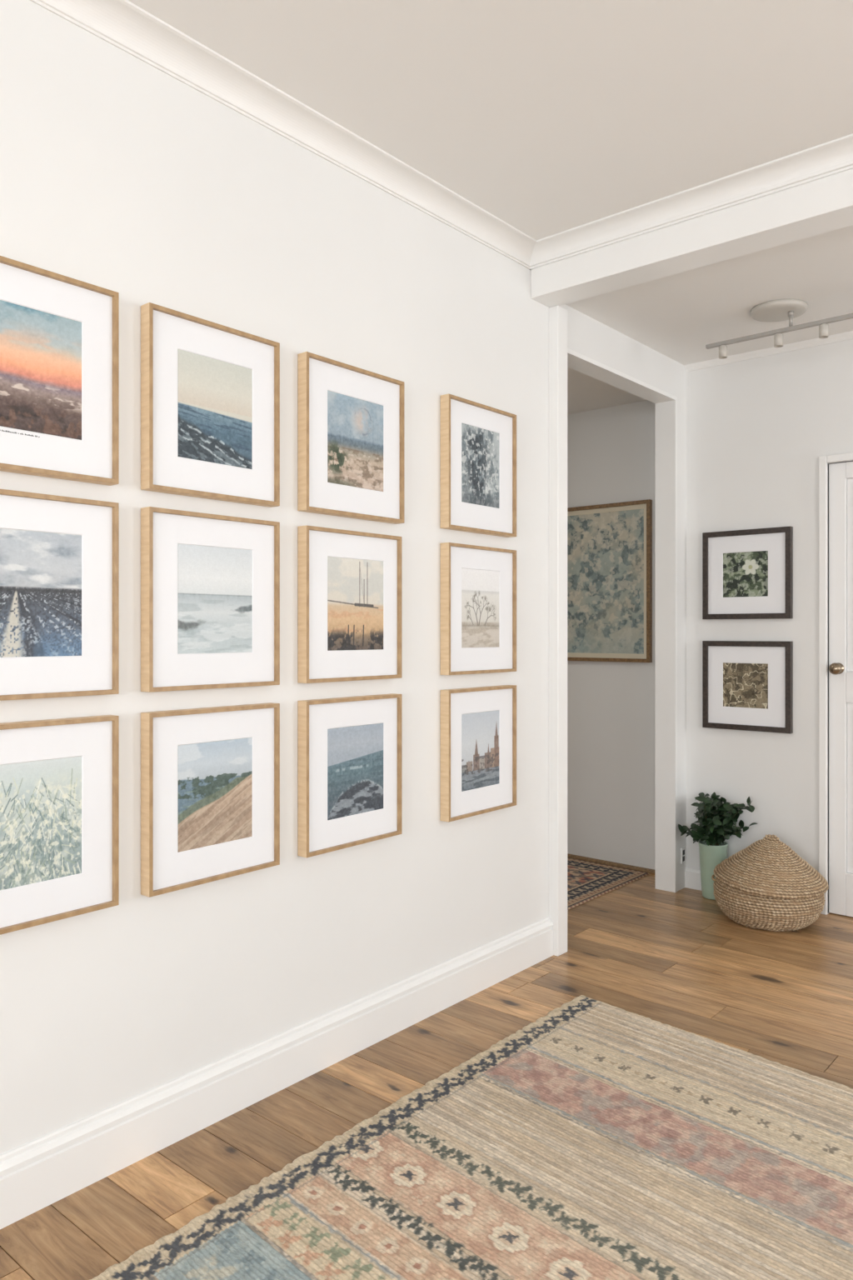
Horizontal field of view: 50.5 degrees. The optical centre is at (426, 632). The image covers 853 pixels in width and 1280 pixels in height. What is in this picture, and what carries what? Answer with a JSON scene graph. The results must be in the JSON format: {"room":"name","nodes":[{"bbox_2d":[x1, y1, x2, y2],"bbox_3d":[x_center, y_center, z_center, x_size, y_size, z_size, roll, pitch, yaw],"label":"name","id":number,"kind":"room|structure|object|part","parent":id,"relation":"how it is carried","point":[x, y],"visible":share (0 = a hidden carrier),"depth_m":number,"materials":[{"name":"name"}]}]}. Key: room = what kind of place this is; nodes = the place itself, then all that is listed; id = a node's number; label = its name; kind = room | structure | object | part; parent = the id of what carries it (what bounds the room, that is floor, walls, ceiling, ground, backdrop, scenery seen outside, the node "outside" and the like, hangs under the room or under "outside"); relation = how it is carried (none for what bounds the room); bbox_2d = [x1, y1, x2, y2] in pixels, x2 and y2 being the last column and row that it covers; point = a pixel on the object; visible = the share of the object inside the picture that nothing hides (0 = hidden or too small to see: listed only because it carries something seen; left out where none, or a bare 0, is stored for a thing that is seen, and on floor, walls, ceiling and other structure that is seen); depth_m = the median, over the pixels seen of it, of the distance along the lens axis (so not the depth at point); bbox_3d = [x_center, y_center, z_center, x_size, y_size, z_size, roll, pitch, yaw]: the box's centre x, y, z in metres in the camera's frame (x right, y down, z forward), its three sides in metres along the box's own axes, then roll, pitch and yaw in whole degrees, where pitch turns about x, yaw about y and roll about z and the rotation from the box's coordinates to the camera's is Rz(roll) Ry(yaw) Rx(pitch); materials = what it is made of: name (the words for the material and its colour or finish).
{"room":"home hallway","nodes":[
{"label":"home hallway","id":0,"kind":"room"},
{"bbox_2d":[0,0,686,1154],"bbox_3d":[-1.039,-0.145,1.949,0.100,2.890,7.600,0,0,41],"label":"wall","id":1,"kind":"structure","parent":0,"point":[117,174],"depth_m":2.55,"materials":[{"name":"paint"}]},
{"bbox_2d":[0,255,119,485],"bbox_3d":[-0.886,-0.584,2.020,0.039,0.458,0.415,0,0,41],"label":"framed picture","id":2,"kind":"object","parent":1,"relation":"attached to","point":[59,334],"visible":1,"depth_m":2.06,"materials":[{"name":"white paper"}]},
{"bbox_2d":[0,300,81,439],"bbox_3d":[-0.881,-0.585,2.017,0.001,0.274,0.238,0,0,41],"label":"artwork","id":3,"kind":"object","parent":2,"relation":"attached to","point":[41,352],"depth_m":2.03},
{"bbox_2d":[0,489,119,700],"bbox_3d":[-0.886,-0.082,2.020,0.039,0.457,0.415,0,0,41],"label":"framed picture","id":4,"kind":"object","parent":1,"relation":"attached to","point":[59,555],"visible":1,"depth_m":2.06,"materials":[{"name":"white paper"}]},
{"bbox_2d":[0,528,81,657],"bbox_3d":[-0.881,-0.086,2.017,0.001,0.280,0.238,0,0,41],"label":"artwork","id":5,"kind":"object","parent":4,"relation":"attached to","point":[41,572],"depth_m":2.03},
{"bbox_2d":[0,715,119,934],"bbox_3d":[-0.886,0.425,2.020,0.039,0.453,0.415,0,0,41],"label":"framed picture","id":6,"kind":"object","parent":1,"relation":"attached to","point":[59,777],"visible":1,"depth_m":2.06,"materials":[{"name":"white paper"}]},
{"bbox_2d":[0,755,81,889],"bbox_3d":[-0.881,0.424,2.017,0.001,0.272,0.238,0,0,41],"label":"artwork","id":7,"kind":"object","parent":6,"relation":"attached to","point":[41,801],"depth_m":2.03},
{"bbox_2d":[140,302,279,507],"bbox_3d":[-0.562,-0.584,2.396,0.039,0.458,0.415,0,0,41],"label":"framed picture","id":8,"kind":"object","parent":1,"relation":"attached to","point":[210,391],"visible":1,"depth_m":2.37,"materials":[{"name":"white paper"}]},
{"bbox_2d":[177,349,252,469],"bbox_3d":[-0.556,-0.585,2.394,0.001,0.274,0.237,0,0,41],"label":"artwork","id":9,"kind":"object","parent":8,"relation":"attached to","point":[215,397],"depth_m":2.39},
{"bbox_2d":[140,506,279,692],"bbox_3d":[-0.562,-0.082,2.396,0.039,0.457,0.415,0,0,41],"label":"framed picture","id":10,"kind":"object","parent":1,"relation":"attached to","point":[210,583],"visible":1,"depth_m":2.37,"materials":[{"name":"white paper"}]},
{"bbox_2d":[177,544,252,653],"bbox_3d":[-0.556,-0.086,2.394,0.001,0.280,0.237,0,0,41],"label":"artwork","id":11,"kind":"object","parent":10,"relation":"attached to","point":[215,584],"depth_m":2.39},
{"bbox_2d":[140,702,279,897],"bbox_3d":[-0.562,0.425,2.396,0.039,0.453,0.415,0,0,41],"label":"framed picture","id":12,"kind":"object","parent":1,"relation":"attached to","point":[210,777],"visible":1,"depth_m":2.37,"materials":[{"name":"white paper"}]},
{"bbox_2d":[177,737,252,852],"bbox_3d":[-0.556,0.424,2.394,0.001,0.272,0.237,0,0,41],"label":"artwork","id":13,"kind":"object","parent":12,"relation":"attached to","point":[215,778],"depth_m":2.39},
{"bbox_2d":[0,916,553,1229],"bbox_3d":[-1.484,1.224,1.339,0.021,0.151,6.095,0,0,41],"label":"baseboard","id":14,"kind":"structure","parent":1,"relation":"attached to","point":[38,1173],"depth_m":2.45,"materials":[{"name":"paint"}]},
{"bbox_2d":[30,0,536,269],"bbox_3d":[-1.503,-1.458,1.269,0.084,0.065,5.963,0,0,41],"label":"trim","id":15,"kind":"structure","parent":1,"relation":"attached to","point":[124,25],"depth_m":2.54,"materials":[{"name":"paint"}]},
{"bbox_2d":[297,525,402,683],"bbox_3d":[-0.228,-0.082,2.784,0.039,0.457,0.411,0,0,41],"label":"framed picture","id":16,"kind":"object","parent":1,"relation":"attached to","point":[350,582],"visible":1,"depth_m":2.76,"materials":[{"name":"white paper"}]},
{"bbox_2d":[327,556,383,650],"bbox_3d":[-0.216,-0.086,2.790,0.001,0.280,0.242,0,0,41],"label":"artwork","id":17,"kind":"object","parent":16,"relation":"attached to","point":[355,587],"depth_m":2.78},
{"bbox_2d":[297,693,402,857],"bbox_3d":[-0.228,0.425,2.784,0.039,0.453,0.411,0,0,41],"label":"framed picture","id":18,"kind":"object","parent":1,"relation":"attached to","point":[350,748],"visible":1,"depth_m":2.76,"materials":[{"name":"white paper"}]},
{"bbox_2d":[327,723,383,819],"bbox_3d":[-0.216,0.424,2.790,0.001,0.272,0.242,0,0,41],"label":"artwork","id":19,"kind":"object","parent":18,"relation":"attached to","point":[355,753],"depth_m":2.78},
{"bbox_2d":[297,351,404,524],"bbox_3d":[-0.224,-0.584,2.789,0.039,0.458,0.423,0,0,41],"label":"framed picture","id":20,"kind":"object","parent":1,"relation":"attached to","point":[351,418],"visible":1,"depth_m":2.76,"materials":[{"name":"white paper"}]},
{"bbox_2d":[327,390,383,491],"bbox_3d":[-0.216,-0.585,2.790,0.001,0.274,0.242,0,0,41],"label":"artwork","id":21,"kind":"object","parent":20,"relation":"attached to","point":[355,426],"depth_m":2.78},
{"bbox_2d":[440,393,516,537],"bbox_3d":[0.194,-0.591,3.275,0.039,0.460,0.405,0,0,41],"label":"framed picture","id":22,"kind":"object","parent":1,"relation":"attached to","point":[478,441],"visible":1,"depth_m":3.25,"materials":[{"name":"white paper"}]},
{"bbox_2d":[461,422,499,508],"bbox_3d":[0.197,-0.599,3.270,0.001,0.278,0.225,0,0,41],"label":"artwork","id":23,"kind":"object","parent":22,"relation":"attached to","point":[480,447],"depth_m":3.27},
{"bbox_2d":[440,542,516,674],"bbox_3d":[0.194,-0.082,3.275,0.039,0.457,0.405,0,0,41],"label":"framed picture","id":24,"kind":"object","parent":1,"relation":"attached to","point":[478,583],"visible":1,"depth_m":3.25,"materials":[{"name":"white paper"}]},
{"bbox_2d":[461,568,499,647],"bbox_3d":[0.197,-0.086,3.270,0.001,0.280,0.225,0,0,41],"label":"artwork","id":25,"kind":"object","parent":24,"relation":"attached to","point":[480,588],"depth_m":3.27},
{"bbox_2d":[440,685,516,822],"bbox_3d":[0.194,0.425,3.275,0.039,0.453,0.405,0,0,41],"label":"framed picture","id":26,"kind":"object","parent":1,"relation":"attached to","point":[478,725],"visible":1,"depth_m":3.25,"materials":[{"name":"white paper"}]},
{"bbox_2d":[461,710,499,791],"bbox_3d":[0.197,0.424,3.270,0.001,0.272,0.225,0,0,41],"label":"artwork","id":27,"kind":"object","parent":26,"relation":"attached to","point":[480,731],"depth_m":3.27},
{"bbox_2d":[549,305,567,956],"bbox_3d":[0.495,-0.006,3.704,0.148,2.613,0.073,0,0,41],"label":"trim","id":28,"kind":"structure","parent":1,"relation":"attached to","point":[557,314],"depth_m":3.65,"materials":[{"name":"paint"}]},
{"bbox_2d":[567,348,677,403],"bbox_3d":[0.859,-1.171,4.159,0.109,0.019,1.090,0,0,41],"label":"trim","id":29,"kind":"structure","parent":1,"relation":"attached to","point":[577,362],"depth_m":4.14,"materials":[{"name":"paint"}]},
{"bbox_2d":[655,400,677,892],"bbox_3d":[1.209,0.069,4.565,0.109,2.462,0.018,0,0,41],"label":"trim","id":30,"kind":"structure","parent":1,"relation":"attached to","point":[666,412],"depth_m":4.55,"materials":[{"name":"paint"}]},
{"bbox_2d":[680,846,684,864],"bbox_3d":[1.301,1.130,4.586,0.010,0.080,0.036,0,0,41],"label":"wall outlet","id":31,"kind":"object","parent":1,"relation":"attached to","point":[682,849],"visible":1,"depth_m":4.58,"materials":[{"name":"plastic"}]},
{"bbox_2d":[530,169,852,307],"bbox_3d":[2.352,-1.401,1.982,5.000,0.177,0.147,0,0,41],"label":"ceiling beam","id":32,"kind":"structure","parent":1,"relation":"attached to","point":[826,204],"depth_m":3.12,"materials":[{"name":"white paint"}]},
{"bbox_2d":[530,133,852,269],"bbox_3d":[2.277,-1.458,1.894,5.000,0.065,0.084,0,0,41],"label":"trim","id":33,"kind":"structure","parent":32,"relation":"attached to","point":[834,157],"depth_m":3.06,"materials":[{"name":"paint"}]},
{"bbox_2d":[0,874,852,1279],"bbox_3d":[0.031,1.325,1.046,7.500,0.050,7.827,0,0,41],"label":"floor","id":34,"kind":"structure","parent":0,"point":[677,959],"depth_m":2.93,"materials":[{"name":"brown wood"}]},
{"bbox_2d":[89,995,852,1279],"bbox_3d":[0.342,1.293,1.211,2.342,0.013,3.342,0,0,41],"label":"area rug","id":35,"kind":"object","parent":34,"relation":"on","point":[595,1139],"visible":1,"depth_m":2.12,"materials":[{"name":"multicoloured fabric"}]},
{"bbox_2d":[567,857,649,909],"bbox_3d":[0.224,1.294,4.384,0.860,0.008,2.000,0,0,41],"label":"runner rug","id":36,"kind":"object","parent":34,"relation":"on","point":[587,881],"visible":0.12,"depth_m":4.74,"materials":[{"name":"multicoloured fabric"}]},
{"bbox_2d":[678,792,758,899],"bbox_3d":[1.395,1.042,4.399,0.373,0.514,0.240,0,0,41],"label":"potted plant","id":37,"kind":"object","parent":34,"relation":"on","point":[717,819],"visible":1,"depth_m":4.38,"materials":[{"name":"green plant"}]},
{"bbox_2d":[711,834,829,931],"bbox_3d":[1.548,1.109,4.086,0.484,0.394,0.488,0,0,-41],"label":"lidded basket","id":38,"kind":"object","parent":34,"relation":"on","point":[766,884],"visible":1,"depth_m":3.93,"materials":[{"name":"wicker"}]},
{"bbox_3d":[1.328,1.130,4.177,0.022,0.012,0.112,0,0,21],"label":"handle","id":39,"kind":"part","parent":38,"relation":"part of","materials":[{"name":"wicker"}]},
{"bbox_3d":[1.552,1.021,4.078,0.486,0.218,0.485,4,4,41],"label":"lid","id":40,"kind":"part","parent":38,"relation":"part of","materials":[{"name":"beige wicker"}]},
{"bbox_2d":[128,0,852,239],"bbox_3d":[0.372,-1.540,-0.320,5.200,0.100,6.000,0,0,41],"label":"ceiling","id":41,"kind":"structure","parent":0,"point":[550,117],"depth_m":2.45,"materials":[{"name":"paint"}]},
{"bbox_2d":[567,367,645,414],"bbox_3d":[-0.411,-1.310,4.443,2.200,0.100,2.800,0,0,41],"label":"ceiling","id":42,"kind":"structure","parent":0,"point":[585,392],"depth_m":4.81,"materials":[{"name":"paint"}]},
{"bbox_2d":[567,400,655,869],"bbox_3d":[-0.449,-0.050,4.475,2.300,2.700,3.000,0,0,41],"label":"wall","id":43,"kind":"structure","parent":0,"point":[612,450],"depth_m":5.04,"materials":[{"name":"paint"}]},
{"bbox_2d":[567,499,652,662],"bbox_3d":[0.934,-0.277,5.112,0.727,0.878,0.029,0,0,41],"label":"framed picture","id":44,"kind":"object","parent":43,"relation":"attached to","point":[610,545],"visible":0.74,"depth_m":5.04,"materials":[{"name":"green paper"}]},
{"bbox_2d":[567,853,655,874],"bbox_3d":[0.495,1.289,5.497,2.200,0.022,0.020,0,0,41],"label":"baseboard","id":45,"kind":"structure","parent":43,"relation":"attached to","point":[570,856],"depth_m":5.03,"materials":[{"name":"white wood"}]},
{"bbox_2d":[565,225,852,364],"bbox_3d":[2.814,-1.410,2.442,5.100,0.100,1.373,0,0,41],"label":"ceiling","id":46,"kind":"structure","parent":0,"point":[676,316],"depth_m":3.71,"materials":[{"name":"paint"}]},
{"bbox_2d":[705,298,852,359],"bbox_3d":[1.660,-1.280,3.640,1.112,0.159,0.224,0,0,41],"label":"track light","id":47,"kind":"object","parent":46,"relation":"attached to","point":[779,310],"visible":1,"depth_m":3.76,"materials":[{"name":"white metal"}]},
{"bbox_3d":[1.660,-1.262,3.640,1.112,0.017,0.020,0,0,41],"label":"rail","id":48,"kind":"part","parent":47,"relation":"part of","materials":[{"name":"metal"}]},
{"bbox_3d":[1.516,-1.302,3.764,0.014,0.068,0.014,0,0,41],"label":"stem","id":49,"kind":"part","parent":47,"relation":"part of","materials":[{"name":"metal"}]},
{"bbox_2d":[686,339,852,914],"bbox_3d":[3.256,-0.095,3.033,5.000,2.790,0.100,0,0,41],"label":"wall","id":50,"kind":"structure","parent":0,"point":[758,429],"depth_m":4.36,"materials":[{"name":"paint"}]},
{"bbox_2d":[685,867,701,890],"bbox_3d":[1.572,1.251,4.407,0.655,0.098,0.014,0,0,41],"label":"baseboard","id":51,"kind":"structure","parent":50,"relation":"attached to","point":[692,877],"depth_m":4.59,"materials":[{"name":"paint"}]},
{"bbox_2d":[702,640,793,733],"bbox_3d":[1.558,0.259,4.408,0.434,0.434,0.029,0,0,41],"label":"framed picture","id":52,"kind":"object","parent":50,"relation":"attached to","point":[747,685],"visible":1,"depth_m":4.40,"materials":[{"name":"white paper"}]},
{"bbox_2d":[723,662,768,709],"bbox_3d":[1.553,0.258,4.411,0.222,0.216,0.001,0,0,41],"label":"artwork","id":53,"kind":"object","parent":52,"relation":"attached to","point":[745,685],"depth_m":4.41},
{"bbox_2d":[702,525,793,619],"bbox_3d":[1.558,-0.283,4.408,0.434,0.434,0.029,0,0,41],"label":"framed picture","id":54,"kind":"object","parent":50,"relation":"attached to","point":[747,573],"visible":1,"depth_m":4.40,"materials":[{"name":"white paper"}]},
{"bbox_2d":[723,550,768,597],"bbox_3d":[1.553,-0.283,4.411,0.222,0.218,0.001,0,0,41],"label":"artwork","id":55,"kind":"object","parent":54,"relation":"attached to","point":[745,574],"depth_m":4.41},
{"bbox_2d":[684,330,852,371],"bbox_3d":[3.215,-1.346,2.985,5.000,0.028,0.028,0,0,41],"label":"trim","id":56,"kind":"structure","parent":50,"relation":"attached to","point":[848,335],"depth_m":4.33,"materials":[{"name":"paint"}]},
{"bbox_2d":[819,452,852,914],"bbox_3d":[2.166,0.242,3.913,0.890,2.115,0.048,0,0,41],"label":"trim","id":57,"kind":"structure","parent":50,"relation":"attached to","point":[824,461],"depth_m":4.17,"materials":[{"name":"paint"}]},
{"bbox_2d":[829,460,852,916],"bbox_3d":[2.183,0.258,3.932,0.820,2.075,0.040,0,0,41],"label":"door","id":58,"kind":"structure","parent":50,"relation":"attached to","point":[841,686],"depth_m":4.16,"materials":[{"name":"paint"}]},
{"bbox_2d":[829,662,844,674],"bbox_3d":[1.872,0.165,4.133,0.054,0.054,0.062,0,0,41],"label":"handle","id":59,"kind":"object","parent":58,"relation":"attached to","point":[836,668],"visible":1,"depth_m":4.11,"materials":[{"name":"gold metal"}]},
{"bbox_2d":[847,478,852,873],"bbox_3d":[2.183,0.198,3.932,0.670,1.805,0.022,0,0,41],"label":"panels","id":60,"kind":"object","parent":58,"relation":"attached to","point":[850,481],"visible":1,"depth_m":4.14,"materials":[{"name":"paint"}]}
]}

